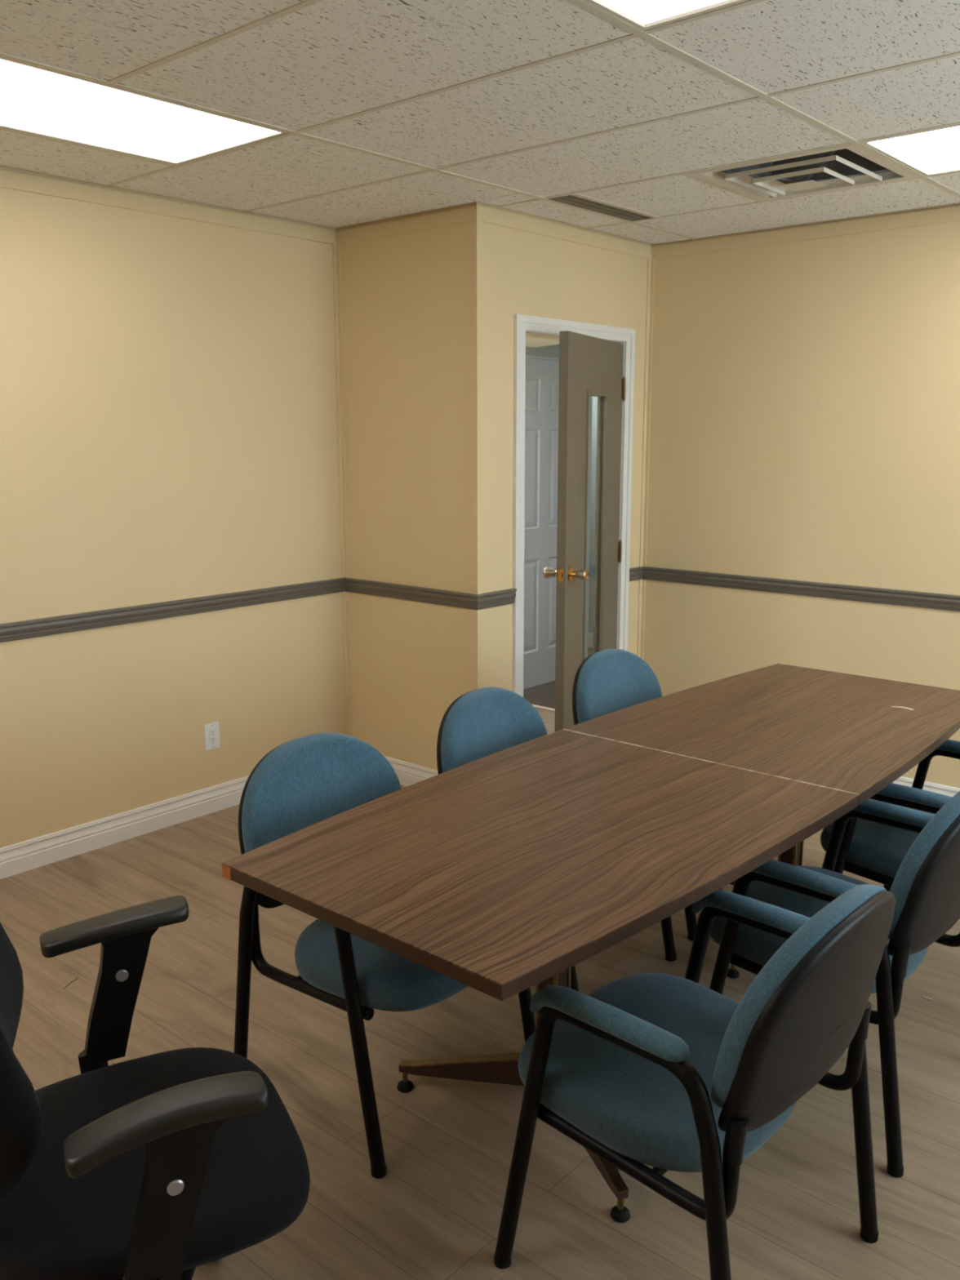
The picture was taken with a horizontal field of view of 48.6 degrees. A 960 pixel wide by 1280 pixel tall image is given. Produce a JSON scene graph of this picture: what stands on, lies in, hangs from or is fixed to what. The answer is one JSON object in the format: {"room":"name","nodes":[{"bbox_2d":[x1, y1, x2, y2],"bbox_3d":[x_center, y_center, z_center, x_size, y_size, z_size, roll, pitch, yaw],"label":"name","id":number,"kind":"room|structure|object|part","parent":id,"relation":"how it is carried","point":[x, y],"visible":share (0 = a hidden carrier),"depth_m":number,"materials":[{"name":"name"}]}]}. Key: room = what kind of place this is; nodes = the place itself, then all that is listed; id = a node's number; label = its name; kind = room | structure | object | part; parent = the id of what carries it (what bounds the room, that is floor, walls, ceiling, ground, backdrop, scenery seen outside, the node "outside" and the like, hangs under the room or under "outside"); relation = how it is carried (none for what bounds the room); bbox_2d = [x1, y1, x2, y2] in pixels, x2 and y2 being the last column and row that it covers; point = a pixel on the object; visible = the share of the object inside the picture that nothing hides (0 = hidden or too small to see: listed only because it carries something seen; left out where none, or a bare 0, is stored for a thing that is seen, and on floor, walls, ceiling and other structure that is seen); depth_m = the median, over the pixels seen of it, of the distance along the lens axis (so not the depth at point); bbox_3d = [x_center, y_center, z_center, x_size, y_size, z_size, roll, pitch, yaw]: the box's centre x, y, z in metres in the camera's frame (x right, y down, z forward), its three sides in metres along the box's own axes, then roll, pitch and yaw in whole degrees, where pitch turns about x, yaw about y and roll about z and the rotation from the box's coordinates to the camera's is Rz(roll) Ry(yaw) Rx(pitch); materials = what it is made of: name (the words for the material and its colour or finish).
{"room":"conference room","nodes":[
{"label":"conference room","id":0,"kind":"room"},
{"bbox_2d":[0,164,345,848],"bbox_3d":[-2.155,-0.505,3.292,0.120,2.950,4.488,9,14,40],"label":"wall","id":1,"kind":"structure","parent":0,"point":[168,409],"depth_m":4.21,"materials":[{"name":"beige paint"}]},
{"bbox_2d":[204,721,220,751],"bbox_3d":[-1.145,0.411,4.550,0.009,0.114,0.072,9,14,40],"label":"wall outlet","id":2,"kind":"object","parent":1,"relation":"attached to","point":[211,731],"visible":1,"depth_m":4.54,"materials":[{"name":"white plastic"}]},
{"bbox_2d":[208,728,216,744],"bbox_3d":[-1.143,0.411,4.548,0.004,0.065,0.033,9,14,40],"label":"receptacle","id":3,"kind":"object","parent":2,"relation":"attached to","point":[212,731],"depth_m":4.55,"materials":[{"name":"white plastic"}]},
{"bbox_2d":[0,755,438,879],"bbox_3d":[-1.713,0.931,3.337,0.845,0.112,4.720,9,14,40],"label":"baseboard","id":4,"kind":"structure","parent":1,"relation":"attached to","point":[39,851],"depth_m":4.29,"materials":[{"name":"white paint"}]},
{"bbox_2d":[0,577,516,642],"bbox_3d":[-1.711,0.098,3.172,0.853,0.066,4.720,9,14,40],"label":"chair rail","id":5,"kind":"object","parent":1,"relation":"attached to","point":[24,629],"visible":1,"depth_m":4.50,"materials":[{"name":"grey paint"}]},
{"bbox_2d":[332,244,352,736],"bbox_3d":[-0.636,-0.617,4.937,0.022,2.314,0.024,9,14,40],"label":"trim","id":6,"kind":"structure","parent":1,"relation":"attached to","point":[335,248],"depth_m":4.92,"materials":[{"name":"beige paint"}]},
{"bbox_2d":[0,168,959,259],"bbox_3d":[0.024,-1.539,3.449,7.698,0.060,3.204,-2,11,-7],"label":"trim","id":7,"kind":"structure","parent":1,"relation":"attached to","point":[11,180],"depth_m":4.41,"materials":[{"name":"beige paint"}]},
{"bbox_2d":[336,205,457,770],"bbox_3d":[-0.375,-0.795,4.768,0.829,2.950,0.120,9,14,40],"label":"wall","id":8,"kind":"structure","parent":0,"point":[397,291],"depth_m":4.69,"materials":[{"name":"beige paint"}]},
{"bbox_2d":[471,220,482,690],"bbox_3d":[-0.012,-0.520,4.432,0.032,2.314,0.032,9,14,40],"label":"trim","id":9,"kind":"structure","parent":8,"relation":"attached to","point":[476,225],"depth_m":4.36,"materials":[{"name":"beige paint"}]},
{"bbox_2d":[0,646,959,1279],"bbox_3d":[0.320,0.982,3.610,6.870,0.100,8.020,9,14,40],"label":"floor","id":10,"kind":"structure","parent":0,"point":[435,1213],"depth_m":2.54,"materials":[{"name":"brown wood"}]},
{"bbox_2d":[0,895,310,1279],"bbox_3d":[-0.573,0.744,1.722,0.656,1.090,0.698,-5,12,-25],"label":"chair","id":11,"kind":"object","parent":10,"relation":"on","point":[166,1165],"visible":1,"depth_m":1.58,"materials":[{"name":"black fabric"}]},
{"bbox_3d":[-0.780,0.523,1.577,0.196,0.600,0.470,-5,12,-25],"label":"backrest","id":12,"kind":"part","parent":11,"relation":"part of","materials":[{"name":"black fabric"}]},
{"bbox_3d":[-0.675,0.663,2.003,0.150,0.250,0.036,-5,12,-25],"label":"arm post","id":13,"kind":"part","parent":11,"relation":"part of","materials":[{"name":"black plastic"}]},
{"bbox_3d":[-0.559,0.851,1.750,0.508,0.107,0.514,-5,12,-25],"label":"seat","id":14,"kind":"part","parent":11,"relation":"part of","materials":[{"name":"black fabric"}]},
{"bbox_3d":[-0.420,0.777,1.458,0.150,0.250,0.036,-5,12,-25],"label":"arm post","id":15,"kind":"part","parent":11,"relation":"part of","materials":[{"name":"black plastic"}]},
{"bbox_3d":[-0.549,1.158,1.960,0.048,0.071,0.269,0,11,-1],"label":"leg","id":16,"kind":"part","parent":11,"relation":"part of","materials":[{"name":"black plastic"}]},
{"bbox_2d":[234,732,535,1178],"bbox_3d":[-0.235,0.695,2.636,0.620,0.838,0.605,9,14,40],"label":"armchair","id":17,"kind":"object","parent":10,"relation":"on","point":[303,782],"visible":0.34,"depth_m":2.56,"materials":[{"name":"blue fabric"}]},
{"bbox_3d":[-0.559,0.817,2.574,0.152,0.601,0.032,9,14,40],"label":"leg","id":18,"kind":"part","parent":17,"relation":"part of","materials":[{"name":"black metal"}]},
{"bbox_3d":[-0.244,0.714,2.647,0.428,0.167,0.515,9,14,40],"label":"seat frame","id":19,"kind":"part","parent":17,"relation":"part of","materials":[{"name":"black metal"}]},
{"bbox_3d":[-0.408,0.427,2.737,0.131,0.350,0.510,9,14,40],"label":"backrest","id":20,"kind":"part","parent":17,"relation":"part of","materials":[{"name":"blue fabric"}]},
{"bbox_3d":[-0.276,0.862,2.332,0.172,0.607,0.033,9,14,40],"label":"leg","id":21,"kind":"part","parent":17,"relation":"part of","materials":[{"name":"black metal"}]},
{"bbox_3d":[-0.181,0.732,2.595,0.477,0.119,0.512,9,14,40],"label":"seat","id":22,"kind":"part","parent":17,"relation":"part of","materials":[{"name":"blue fabric"}]},
{"bbox_3d":[0.086,0.782,2.741,0.172,0.607,0.033,9,14,40],"label":"leg","id":23,"kind":"part","parent":17,"relation":"part of","materials":[{"name":"black metal"}]},
{"bbox_2d":[222,728,858,1222],"bbox_3d":[0.169,0.775,2.476,0.894,0.740,1.264,9,14,40],"label":"conference table","id":24,"kind":"object","parent":10,"relation":"on","point":[499,874],"visible":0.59,"depth_m":2.24,"materials":[{"name":"brown wood"}]},
{"bbox_3d":[-0.186,1.083,2.647,0.014,0.034,0.014,9,14,40],"label":"glide stem","id":25,"kind":"part","parent":24,"relation":"part of","materials":[{"name":"gold metal"}]},
{"bbox_3d":[-0.024,1.028,2.587,0.364,0.104,0.030,3,11,16],"label":"leg","id":26,"kind":"part","parent":24,"relation":"part of","materials":[{"name":"brown wood"}]},
{"bbox_3d":[0.238,1.074,2.349,0.030,0.104,0.348,-4,12,-19],"label":"leg","id":27,"kind":"part","parent":24,"relation":"part of","materials":[{"name":"brown wood"}]},
{"bbox_3d":[0.292,1.167,2.212,0.014,0.034,0.014,9,14,40],"label":"glide stem","id":28,"kind":"part","parent":24,"relation":"part of","materials":[{"name":"gold metal"}]},
{"bbox_2d":[531,703,555,711],"bbox_3d":[0.508,0.423,6.214,1.056,0.006,0.020,9,14,40],"label":"threshold","id":29,"kind":"object","parent":10,"relation":"on","point":[534,705],"depth_m":6.32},
{"bbox_2d":[436,687,676,991],"bbox_3d":[0.223,0.594,3.151,0.620,0.838,0.605,8,13,35],"label":"armchair","id":30,"kind":"object","parent":10,"relation":"on","point":[479,723],"visible":0.16,"depth_m":3.19,"materials":[{"name":"blue fabric"}]},
{"bbox_3d":[0.037,0.330,3.237,0.131,0.350,0.510,8,13,35],"label":"backrest","id":31,"kind":"part","parent":30,"relation":"part of","materials":[{"name":"blue fabric"}]},
{"bbox_3d":[0.210,0.761,2.846,0.172,0.607,0.033,8,13,35],"label":"leg","id":32,"kind":"part","parent":30,"relation":"part of","materials":[{"name":"black metal"}]},
{"bbox_3d":[0.535,0.676,3.284,0.172,0.607,0.033,8,13,35],"label":"leg","id":33,"kind":"part","parent":30,"relation":"part of","materials":[{"name":"black metal"}]},
{"bbox_2d":[572,648,697,941],"bbox_3d":[0.665,0.482,3.722,0.620,0.838,0.605,9,14,39],"label":"armchair","id":34,"kind":"object","parent":10,"relation":"on","point":[608,681],"visible":0.17,"depth_m":3.76,"materials":[{"name":"blue fabric"}]},
{"bbox_3d":[0.489,0.216,3.819,0.131,0.350,0.510,9,14,39],"label":"backrest","id":35,"kind":"part","parent":34,"relation":"part of","materials":[{"name":"blue fabric"}]},
{"bbox_3d":[0.632,0.650,3.418,0.172,0.607,0.033,9,14,39],"label":"leg","id":36,"kind":"part","parent":34,"relation":"part of","materials":[{"name":"black metal"}]},
{"bbox_2d":[493,884,895,1279],"bbox_3d":[0.418,0.808,2.044,0.620,0.838,0.605,10,15,42],"label":"armchair","id":37,"kind":"object","parent":10,"relation":"on","point":[664,1073],"visible":1,"depth_m":1.86,"materials":[{"name":"blue fabric"}]},
{"bbox_3d":[0.096,0.928,1.988,0.172,0.607,0.033,10,15,42],"label":"leg","id":38,"kind":"part","parent":37,"relation":"part of","materials":[{"name":"black metal"}]},
{"bbox_3d":[0.240,0.673,1.803,0.222,0.037,0.032,10,15,42],"label":"arm rail","id":39,"kind":"part","parent":37,"relation":"part of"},
{"bbox_3d":[0.366,0.828,2.098,0.477,0.119,0.512,10,15,42],"label":"seat","id":40,"kind":"part","parent":37,"relation":"part of","materials":[{"name":"blue fabric"}]},
{"bbox_3d":[0.372,0.978,1.740,0.152,0.601,0.032,10,15,42],"label":"leg","id":41,"kind":"part","parent":37,"relation":"part of","materials":[{"name":"black metal"}]},
{"bbox_3d":[0.427,0.831,2.041,0.428,0.167,0.515,10,15,42],"label":"seat frame","id":42,"kind":"part","parent":37,"relation":"part of","materials":[{"name":"black metal"}]},
{"bbox_3d":[0.469,0.850,2.387,0.172,0.607,0.033,10,15,42],"label":"leg","id":43,"kind":"part","parent":37,"relation":"part of","materials":[{"name":"black metal"}]},
{"bbox_3d":[0.613,0.595,2.203,0.222,0.037,0.032,10,15,42],"label":"arm rail","id":44,"kind":"part","parent":37,"relation":"part of","materials":[{"name":"black metal"}]},
{"bbox_3d":[0.586,0.598,1.846,0.131,0.350,0.510,10,15,42],"label":"backrest","id":45,"kind":"part","parent":37,"relation":"part of","materials":[{"name":"blue fabric"}]},
{"bbox_3d":[0.745,0.900,2.139,0.152,0.601,0.032,10,15,42],"label":"leg","id":46,"kind":"part","parent":37,"relation":"part of","materials":[{"name":"black metal"}]},
{"bbox_2d":[564,663,959,977],"bbox_3d":[1.002,0.591,3.415,0.894,0.740,1.270,9,14,40],"label":"conference table","id":47,"kind":"object","parent":10,"relation":"on","point":[842,731],"visible":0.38,"depth_m":3.19,"materials":[{"name":"brown wood"}]},
{"bbox_3d":[0.760,0.975,3.198,0.014,0.034,0.014,9,14,40],"label":"glide stem","id":48,"kind":"part","parent":47,"relation":"part of","materials":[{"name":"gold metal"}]},
{"bbox_2d":[891,706,914,710],"bbox_3d":[1.352,0.217,3.397,0.071,0.001,0.024,9,14,40],"label":"paper scrap","id":49,"kind":"object","parent":47,"relation":"on","point":[891,706],"visible":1,"depth_m":3.40,"materials":[{"name":"white paper"}]},
{"bbox_2d":[709,791,959,1177],"bbox_3d":[0.914,0.694,2.632,0.620,0.838,0.605,10,15,41],"label":"armchair","id":50,"kind":"object","parent":10,"relation":"on","point":[926,886],"visible":0.66,"depth_m":2.33,"materials":[{"name":"blue fabric"}]},
{"bbox_3d":[0.592,0.814,2.572,0.172,0.607,0.033,10,15,41],"label":"leg","id":51,"kind":"part","parent":50,"relation":"part of","materials":[{"name":"black metal"}]},
{"bbox_3d":[0.738,0.558,2.389,0.222,0.037,0.032,10,15,41],"label":"arm rail","id":52,"kind":"part","parent":50,"relation":"part of","materials":[{"name":"black metal"}]},
{"bbox_3d":[0.861,0.713,2.684,0.477,0.119,0.512,10,15,41],"label":"seat","id":53,"kind":"part","parent":50,"relation":"part of","materials":[{"name":"blue fabric"}]},
{"bbox_3d":[0.962,0.735,2.975,0.172,0.607,0.033,10,15,41],"label":"leg","id":54,"kind":"part","parent":50,"relation":"part of","materials":[{"name":"black metal"}]},
{"bbox_3d":[0.923,0.716,2.628,0.428,0.167,0.515,10,15,41],"label":"seat frame","id":55,"kind":"part","parent":50,"relation":"part of","materials":[{"name":"black metal"}]},
{"bbox_3d":[0.871,0.863,2.326,0.152,0.601,0.032,10,15,41],"label":"leg","id":56,"kind":"part","parent":50,"relation":"part of","materials":[{"name":"black metal"}]},
{"bbox_3d":[1.107,0.480,2.792,0.222,0.037,0.032,10,15,41],"label":"arm rail","id":57,"kind":"part","parent":50,"relation":"part of","materials":[{"name":"black metal"}]},
{"bbox_3d":[1.084,0.483,2.435,0.131,0.350,0.510,10,15,41],"label":"backrest","id":58,"kind":"part","parent":50,"relation":"part of","materials":[{"name":"blue fabric"}]},
{"bbox_2d":[820,739,959,891],"bbox_3d":[1.377,0.586,3.183,0.620,0.838,0.605,10,15,41],"label":"armchair","id":59,"kind":"object","parent":10,"relation":"on","point":[875,851],"visible":0.26,"depth_m":3.09,"materials":[{"name":"blue fabric"}]},
{"bbox_3d":[1.055,0.706,3.123,0.172,0.607,0.033,10,15,41],"label":"leg","id":60,"kind":"part","parent":59,"relation":"part of","materials":[{"name":"black metal"}]},
{"bbox_3d":[1.385,0.609,3.179,0.428,0.167,0.515,10,15,41],"label":"seat frame","id":61,"kind":"part","parent":59,"relation":"part of","materials":[{"name":"black metal"}]},
{"bbox_3d":[1.324,0.606,3.235,0.477,0.119,0.512,10,15,41],"label":"seat","id":62,"kind":"part","parent":59,"relation":"part of","materials":[{"name":"blue fabric"}]},
{"bbox_3d":[1.200,0.451,2.940,0.222,0.037,0.032,10,15,41],"label":"arm rail","id":63,"kind":"part","parent":59,"relation":"part of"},
{"bbox_3d":[1.424,0.627,3.526,0.172,0.607,0.033,10,15,41],"label":"leg","id":64,"kind":"part","parent":59,"relation":"part of","materials":[{"name":"black metal"}]},
{"bbox_3d":[1.569,0.372,3.343,0.222,0.037,0.032,10,15,41],"label":"arm rail","id":65,"kind":"part","parent":59,"relation":"part of","materials":[{"name":"black metal"}]},
{"bbox_2d":[0,0,959,244],"bbox_3d":[0.230,-1.520,1.839,5.341,0.513,6.005,9,14,40],"label":"ceiling","id":66,"kind":"structure","parent":0,"point":[385,108],"depth_m":2.85,"materials":[{"name":"tile"}]},
{"bbox_2d":[0,57,286,164],"bbox_3d":[-1.185,-1.520,2.927,0.584,0.103,1.193,9,14,40],"label":"ceiling light","id":67,"kind":"object","parent":66,"relation":"attached to","point":[33,100],"visible":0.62,"depth_m":3.07,"materials":[{"name":"white plastic"}]},
{"bbox_2d":[548,195,653,221],"bbox_3d":[0.494,-1.737,4.277,0.108,0.010,0.588,9,14,40],"label":"ceiling vent","id":68,"kind":"object","parent":66,"relation":"in","point":[575,201],"visible":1,"depth_m":4.28,"materials":[{"name":"beige metal"}]},
{"bbox_2d":[583,0,749,31],"bbox_3d":[0.624,-1.300,1.776,1.193,0.103,0.584,9,14,40],"label":"ceiling light","id":69,"kind":"object","parent":66,"relation":"attached to","point":[643,15],"visible":1,"depth_m":2.28,"materials":[{"name":"white plastic"}]},
{"bbox_2d":[599,0,726,24],"bbox_3d":[0.624,-1.258,1.784,1.165,0.003,0.556,9,14,40],"label":"diffuser","id":70,"kind":"object","parent":69,"relation":"attached to","point":[630,11],"depth_m":2.28,"materials":[{"name":"white plastic"}]},
{"bbox_2d":[688,144,918,200],"bbox_3d":[1.135,-1.760,3.704,0.584,0.338,0.584,9,14,40],"label":"ceiling vent","id":71,"kind":"object","parent":66,"relation":"in","point":[849,166],"visible":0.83,"depth_m":3.78,"materials":[{"name":"white metal"}]},
{"bbox_2d":[861,124,959,176],"bbox_3d":[1.825,-1.565,3.130,1.193,0.103,0.584,9,14,40],"label":"ceiling light","id":72,"kind":"object","parent":66,"relation":"attached to","point":[935,151],"visible":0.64,"depth_m":3.42,"materials":[{"name":"white plastic"}]},
{"bbox_2d":[525,344,559,358],"bbox_3d":[-0.090,-1.059,6.127,0.100,2.950,2.342,9,14,40],"label":"wall","id":73,"kind":"structure","parent":0,"point":[550,351],"depth_m":6.48,"materials":[{"name":"grey paint"}]},
{"bbox_2d":[523,355,592,688],"bbox_3d":[0.382,-0.752,6.719,0.104,2.120,0.935,9,14,40],"label":"door","id":74,"kind":"structure","parent":73,"relation":"in","point":[542,373],"depth_m":6.69,"materials":[{"name":"white paint"}]},
{"bbox_2d":[525,337,559,347],"bbox_3d":[0.108,-1.938,6.299,2.358,0.390,3.112,9,14,40],"label":"ceiling","id":75,"kind":"structure","parent":0,"point":[530,342],"depth_m":6.05,"materials":[{"name":"beige paint"}]},
{"bbox_2d":[453,200,651,697],"bbox_3d":[0.402,-0.828,4.935,0.120,2.950,1.397,9,14,40],"label":"wall","id":76,"kind":"structure","parent":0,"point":[524,273],"depth_m":4.52,"materials":[{"name":"beige paint"}]},
{"bbox_2d":[511,314,635,732],"bbox_3d":[0.493,-0.387,4.917,0.390,2.090,0.898,9,14,40],"label":"door","id":77,"kind":"structure","parent":76,"relation":"attached to","point":[596,360],"depth_m":4.73,"materials":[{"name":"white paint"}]},
{"bbox_3d":[0.408,-0.287,4.636,0.030,0.066,0.066,5,12,25],"label":"knob","id":78,"kind":"part","parent":77,"relation":"part of","materials":[{"name":"gold metal"}]},
{"bbox_3d":[0.508,-0.358,4.924,0.040,2.006,0.748,5,12,25],"label":"panel","id":79,"kind":"part","parent":77,"relation":"part of","materials":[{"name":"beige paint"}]},
{"bbox_2d":[588,396,597,632],"bbox_3d":[1.210,-1.348,7.607,2.478,2.950,0.100,9,14,40],"label":"wall","id":80,"kind":"structure","parent":0,"point":[594,409],"depth_m":7.95,"materials":[{"name":"grey paint"}]},
{"bbox_2d":[587,632,592,647],"bbox_3d":[1.171,0.053,7.838,2.248,0.110,0.015,9,14,40],"label":"baseboard","id":81,"kind":"structure","parent":80,"relation":"attached to","point":[590,634],"depth_m":8.11,"materials":[{"name":"white paint"}]},
{"bbox_2d":[643,202,959,788],"bbox_3d":[2.477,-0.649,3.991,4.272,2.950,0.120,9,14,40],"label":"wall","id":82,"kind":"structure","parent":0,"point":[805,420],"depth_m":4.76,"materials":[{"name":"beige paint"}]},
{"bbox_2d":[636,258,654,659],"bbox_3d":[0.826,-0.699,5.345,0.022,2.314,0.030,9,14,40],"label":"trim","id":83,"kind":"structure","parent":82,"relation":"attached to","point":[651,263],"depth_m":5.30,"materials":[{"name":"beige paint"}]},
{"bbox_2d":[629,566,959,611],"bbox_3d":[2.391,-0.070,4.001,4.272,0.066,0.147,9,14,40],"label":"chair rail","id":84,"kind":"object","parent":82,"relation":"attached to","point":[853,593],"visible":1,"depth_m":4.86,"materials":[{"name":"grey paint"}]},
{"bbox_2d":[892,776,959,796],"bbox_3d":[2.392,0.763,4.162,4.272,0.112,0.147,9,14,40],"label":"baseboard","id":85,"kind":"structure","parent":82,"relation":"attached to","point":[949,791],"depth_m":4.61,"materials":[{"name":"white paint"}]}
]}

